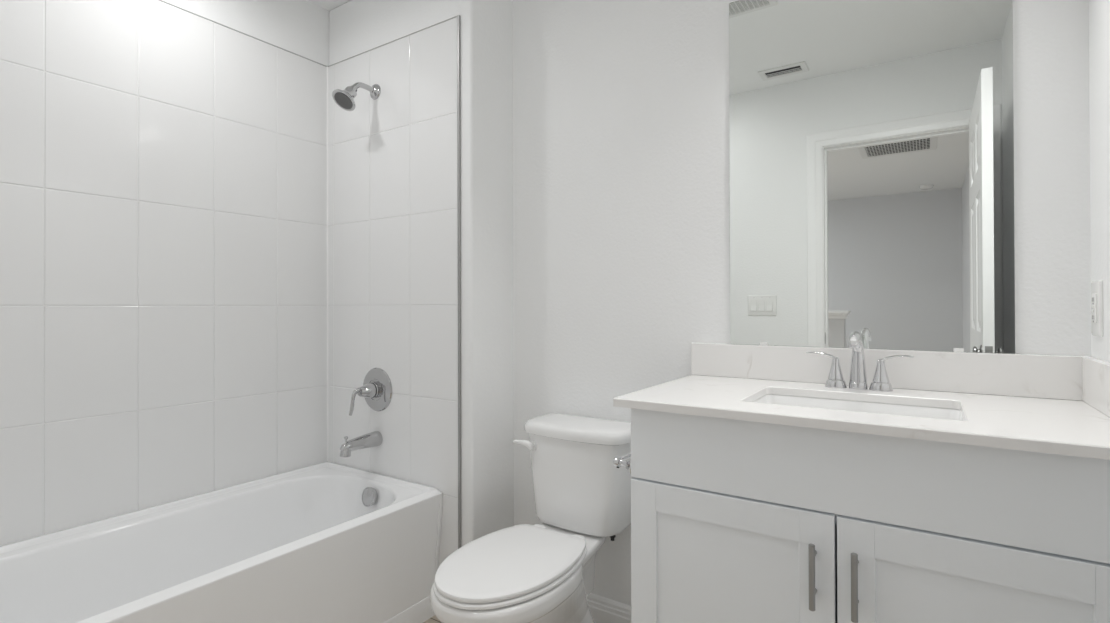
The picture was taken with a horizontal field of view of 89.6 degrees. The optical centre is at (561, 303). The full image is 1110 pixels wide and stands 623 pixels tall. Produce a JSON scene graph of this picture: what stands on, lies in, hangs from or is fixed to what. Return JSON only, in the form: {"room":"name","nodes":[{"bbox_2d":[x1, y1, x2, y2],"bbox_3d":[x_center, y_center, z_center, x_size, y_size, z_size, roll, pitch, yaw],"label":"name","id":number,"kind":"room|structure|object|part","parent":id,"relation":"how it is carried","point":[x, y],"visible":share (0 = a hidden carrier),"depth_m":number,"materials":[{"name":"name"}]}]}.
{"room":"bathroom","nodes":[
{"label":"bathroom","id":0,"kind":"room"},
{"bbox_2d":[0,0,329,545],"bbox_3d":[-1.429,-0.076,1.972,0.150,2.442,2.027,0,0,33],"label":"wall","id":1,"kind":"structure","parent":0,"point":[163,166],"depth_m":1.90,"materials":[{"name":"white tile"}]},
{"bbox_2d":[159,0,327,66],"bbox_3d":[-1.446,-1.044,1.825,0.008,0.003,1.528,0,0,33],"label":"trim","id":2,"kind":"structure","parent":1,"relation":"attached to","point":[159,0],"depth_m":2.14,"materials":[{"name":"grey"}]},
{"bbox_2d":[308,0,351,10],"bbox_3d":[-1.985,-1.357,-0.189,4.300,0.100,6.400,0,0,33],"label":"ceiling","id":3,"kind":"structure","parent":0,"point":[329,5],"depth_m":2.41,"materials":[{"name":"white paint"}]},
{"bbox_2d":[328,0,513,567],"bbox_3d":[-0.566,-0.076,2.395,0.846,2.442,0.412,0,0,33],"label":"wall","id":4,"kind":"structure","parent":0,"point":[393,159],"depth_m":2.15,"materials":[{"name":"white tile"}]},
{"bbox_2d":[326,66,327,460],"bbox_3d":[-1.025,-0.167,2.447,0.005,1.747,0.005,0,0,33],"label":"trim","id":5,"kind":"structure","parent":4,"relation":"attached to","point":[326,66],"depth_m":2.45,"materials":[{"name":"white ceramic"}]},
{"bbox_2d":[332,82,380,110],"bbox_3d":[-0.808,-0.823,2.198,0.095,0.141,0.188,0,0,33],"label":"showerhead","id":6,"kind":"object","parent":4,"relation":"attached to","point":[344,99],"visible":1,"depth_m":2.16,"materials":[{"name":"silver metal"}]},
{"bbox_3d":[-0.791,-0.852,2.225,0.021,0.053,0.118,0,0,33],"label":"arm","id":7,"kind":"part","parent":6,"relation":"part of","materials":[{"name":"silver metal"}]},
{"bbox_2d":[340,431,382,456],"bbox_3d":[-0.791,0.549,2.191,0.062,0.078,0.172,0,0,33],"label":"tub spout","id":8,"kind":"object","parent":4,"relation":"attached to","point":[372,439],"visible":1,"depth_m":2.18,"materials":[{"name":"silver metal"}]},
{"bbox_2d":[349,368,391,415],"bbox_3d":[-0.779,0.350,2.212,0.176,0.178,0.125,0,0,33],"label":"shower valve","id":9,"kind":"object","parent":4,"relation":"attached to","point":[376,389],"visible":1,"depth_m":2.23,"materials":[{"name":"silver metal"}]},
{"bbox_3d":[-0.803,0.385,2.187,0.059,0.107,0.017,0,0,-40],"label":"lever","id":10,"kind":"part","parent":9,"relation":"part of","materials":[{"name":"silver metal"}]},
{"bbox_3d":[-0.748,0.349,2.259,0.176,0.176,0.014,0,0,33],"label":"trim plate","id":11,"kind":"part","parent":9,"relation":"part of","materials":[{"name":"silver metal"}]},
{"bbox_2d":[328,16,456,66],"bbox_3d":[-0.698,-1.044,2.243,0.786,0.003,0.008,0,0,33],"label":"trim","id":12,"kind":"structure","parent":4,"relation":"attached to","point":[454,16],"depth_m":2.21,"materials":[{"name":"grey"}]},
{"bbox_2d":[457,15,460,548],"bbox_3d":[-0.370,0.048,2.024,0.009,2.190,0.009,0,0,33],"label":"trim","id":13,"kind":"structure","parent":4,"relation":"attached to","point":[458,16],"depth_m":2.02,"materials":[{"name":"silver metal"}]},
{"bbox_2d":[423,615,440,622],"bbox_3d":[-1.978,1.185,-0.203,4.300,0.100,6.400,0,0,33],"label":"floor","id":14,"kind":"structure","parent":0,"point":[434,619],"depth_m":2.01,"materials":[{"name":"beige tile"}]},
{"bbox_2d":[0,461,442,622],"bbox_3d":[-1.144,0.913,1.621,0.699,0.458,1.511,0,0,33],"label":"bathtub","id":15,"kind":"object","parent":14,"relation":"on","point":[324,542],"visible":0.99,"depth_m":1.78,"materials":[{"name":"white ceramic"}]},
{"bbox_3d":[-0.741,0.746,2.157,0.074,0.072,0.034,0,0,33],"label":"overflow plate","id":16,"kind":"part","parent":15,"relation":"part of","materials":[{"name":"silver metal"}]},
{"bbox_2d":[430,413,632,622],"bbox_3d":[-0.078,0.769,1.677,0.419,0.741,0.728,0,0,33],"label":"toilet","id":17,"kind":"object","parent":14,"relation":"on","point":[544,572],"visible":0.99,"depth_m":1.73,"materials":[{"name":"white ceramic"}]},
{"bbox_3d":[-0.148,0.741,1.574,0.343,0.014,0.473,0,0,33],"label":"seat","id":18,"kind":"part","parent":17,"relation":"part of","materials":[{"name":"white plastic"}]},
{"bbox_3d":[-0.148,0.724,1.574,0.337,0.017,0.467,0,0,33],"label":"lid","id":19,"kind":"part","parent":17,"relation":"part of","materials":[{"name":"white plastic"}]},
{"bbox_3d":[-0.097,0.944,1.649,0.352,0.391,0.661,0,0,33],"label":"bowl","id":20,"kind":"part","parent":17,"relation":"part of","materials":[{"name":"white ceramic"}]},
{"bbox_3d":[-0.127,0.481,1.905,0.091,0.036,0.037,0,0,33],"label":"flush lever","id":21,"kind":"part","parent":17,"relation":"part of","materials":[{"name":"white plastic"}]},
{"bbox_3d":[0.066,0.421,1.887,0.404,0.042,0.221,0,0,33],"label":"tank lid","id":22,"kind":"part","parent":17,"relation":"part of","materials":[{"name":"white ceramic"}]},
{"bbox_3d":[0.070,0.596,1.892,0.376,0.304,0.200,0,0,33],"label":"tank","id":23,"kind":"part","parent":17,"relation":"part of","materials":[{"name":"white ceramic"}]},
{"bbox_2d":[631,408,1109,622],"bbox_3d":[0.676,0.690,1.287,0.912,0.892,0.541,0,0,33],"label":"vanity cabinet","id":24,"kind":"object","parent":14,"relation":"on","point":[733,521],"visible":0.97,"depth_m":1.08,"materials":[{"name":"white paint"}]},
{"bbox_2d":[613,452,630,473],"bbox_3d":[0.199,0.397,1.449,0.061,0.060,0.205,0,0,33],"label":"toilet paper holder","id":25,"kind":"object","parent":24,"relation":"attached to","point":[625,460],"visible":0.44,"depth_m":1.39,"materials":[{"name":"silver metal"}]},
{"bbox_3d":[0.357,0.724,1.226,0.443,0.608,0.019,0,0,33],"label":"door","id":26,"kind":"part","parent":24,"relation":"part of","materials":[{"name":"white paint"}]},
{"bbox_3d":[0.497,0.536,1.103,0.012,0.128,0.037,0,0,33],"label":"handle","id":27,"kind":"part","parent":24,"relation":"part of","materials":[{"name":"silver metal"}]},
{"bbox_3d":[0.559,0.536,1.062,0.012,0.128,0.037,0,0,33],"label":"handle","id":28,"kind":"part","parent":24,"relation":"part of","materials":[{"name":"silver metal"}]},
{"bbox_2d":[613,375,1109,459],"bbox_3d":[0.668,0.234,1.305,0.942,0.020,0.552,0,0,33],"label":"countertop","id":29,"kind":"structure","parent":24,"relation":"on","point":[1043,425],"depth_m":1.15,"materials":[{"name":"white stone"}]},
{"bbox_2d":[754,394,963,420],"bbox_3d":[0.663,0.317,1.285,0.476,0.146,0.325,0,0,33],"label":"sink","id":30,"kind":"object","parent":29,"relation":"in","point":[825,403],"visible":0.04,"depth_m":1.39,"materials":[{"name":"white ceramic"}]},
{"bbox_2d":[806,331,913,391],"bbox_3d":[0.756,0.148,1.432,0.250,0.154,0.134,0,0,33],"label":"faucet","id":31,"kind":"object","parent":29,"relation":"on","point":[858,378],"visible":1,"depth_m":1.45,"materials":[{"name":"silver metal"}]},
{"bbox_3d":[0.705,0.143,1.510,0.079,0.023,0.016,0,0,28],"label":"lever","id":32,"kind":"part","parent":31,"relation":"part of","materials":[{"name":"silver metal"}]},
{"bbox_3d":[0.734,0.184,1.494,0.054,0.082,0.054,0,0,33],"label":"handle","id":33,"kind":"part","parent":31,"relation":"part of","materials":[{"name":"silver metal"}]},
{"bbox_3d":[0.755,0.148,1.429,0.043,0.154,0.128,0,0,33],"label":"spout","id":34,"kind":"part","parent":31,"relation":"part of","materials":[{"name":"silver metal"}]},
{"bbox_3d":[0.778,0.215,1.464,0.044,0.018,0.044,0,0,33],"label":"spout","id":35,"kind":"part","parent":31,"relation":"part of","materials":[{"name":"silver metal"}]},
{"bbox_3d":[0.822,0.183,1.436,0.054,0.082,0.054,0,0,33],"label":"handle","id":36,"kind":"part","parent":31,"relation":"part of","materials":[{"name":"silver metal"}]},
{"bbox_3d":[0.848,0.142,1.416,0.079,0.023,0.016,0,0,38],"label":"lever","id":37,"kind":"part","parent":31,"relation":"part of","materials":[{"name":"silver metal"}]},
{"bbox_2d":[1082,357,1109,416],"bbox_3d":[1.050,0.171,1.046,0.019,0.101,0.528,0,0,33],"label":"side splash","id":38,"kind":"object","parent":29,"relation":"on","point":[1095,372],"visible":1,"depth_m":1.16,"materials":[{"name":"white stone"}]},
{"bbox_3d":[0.730,0.722,0.982,0.438,0.608,0.019,0,0,33],"label":"door","id":39,"kind":"part","parent":24,"relation":"part of","materials":[{"name":"white paint"}]},
{"bbox_2d":[513,0,1090,605],"bbox_3d":[0.604,-0.083,1.765,1.842,2.442,0.145,0,0,33],"label":"wall","id":40,"kind":"structure","parent":0,"point":[621,112],"depth_m":1.89,"materials":[{"name":"white paint"}]},
{"bbox_2d":[587,593,630,622],"bbox_3d":[0.135,1.089,1.973,0.748,0.104,0.014,0,0,33],"label":"baseboard","id":41,"kind":"structure","parent":40,"relation":"attached to","point":[603,610],"depth_m":1.95,"materials":[{"name":"white wood"}]},
{"bbox_2d":[729,0,1014,353],"bbox_3d":[0.808,-0.404,1.539,0.684,1.054,0.010,0,0,33],"label":"mirror","id":42,"kind":"object","parent":40,"relation":"attached to","point":[872,141],"visible":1,"depth_m":1.51,"materials":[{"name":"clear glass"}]},
{"bbox_2d":[691,343,1090,400],"bbox_3d":[0.813,0.174,1.529,0.943,0.101,0.019,0,0,33],"label":"backsplash","id":43,"kind":"structure","parent":40,"relation":"attached to","point":[1005,374],"depth_m":1.44,"materials":[{"name":"white stone"}]},
{"bbox_2d":[1088,0,1109,361],"bbox_3d":[0.758,-0.090,0.453,0.146,2.442,1.882,0,0,33],"label":"wall","id":44,"kind":"structure","parent":0,"point":[1099,10],"depth_m":1.20,"materials":[{"name":"white paint"}]},
{"bbox_2d":[1091,280,1102,336],"bbox_3d":[1.169,0.011,1.223,0.011,0.122,0.074,0,0,33],"label":"wall outlet","id":45,"kind":"object","parent":44,"relation":"attached to","point":[1096,286],"visible":1,"depth_m":1.21,"materials":[{"name":"white plastic"}]},
{"bbox_2d":[1092,293,1096,322],"bbox_3d":[1.168,0.011,1.224,0.003,0.066,0.033,0,0,33],"label":"receptacle","id":46,"kind":"object","parent":45,"relation":"attached to","point":[1094,295],"depth_m":1.22,"materials":[{"name":"white plastic"}]}
]}

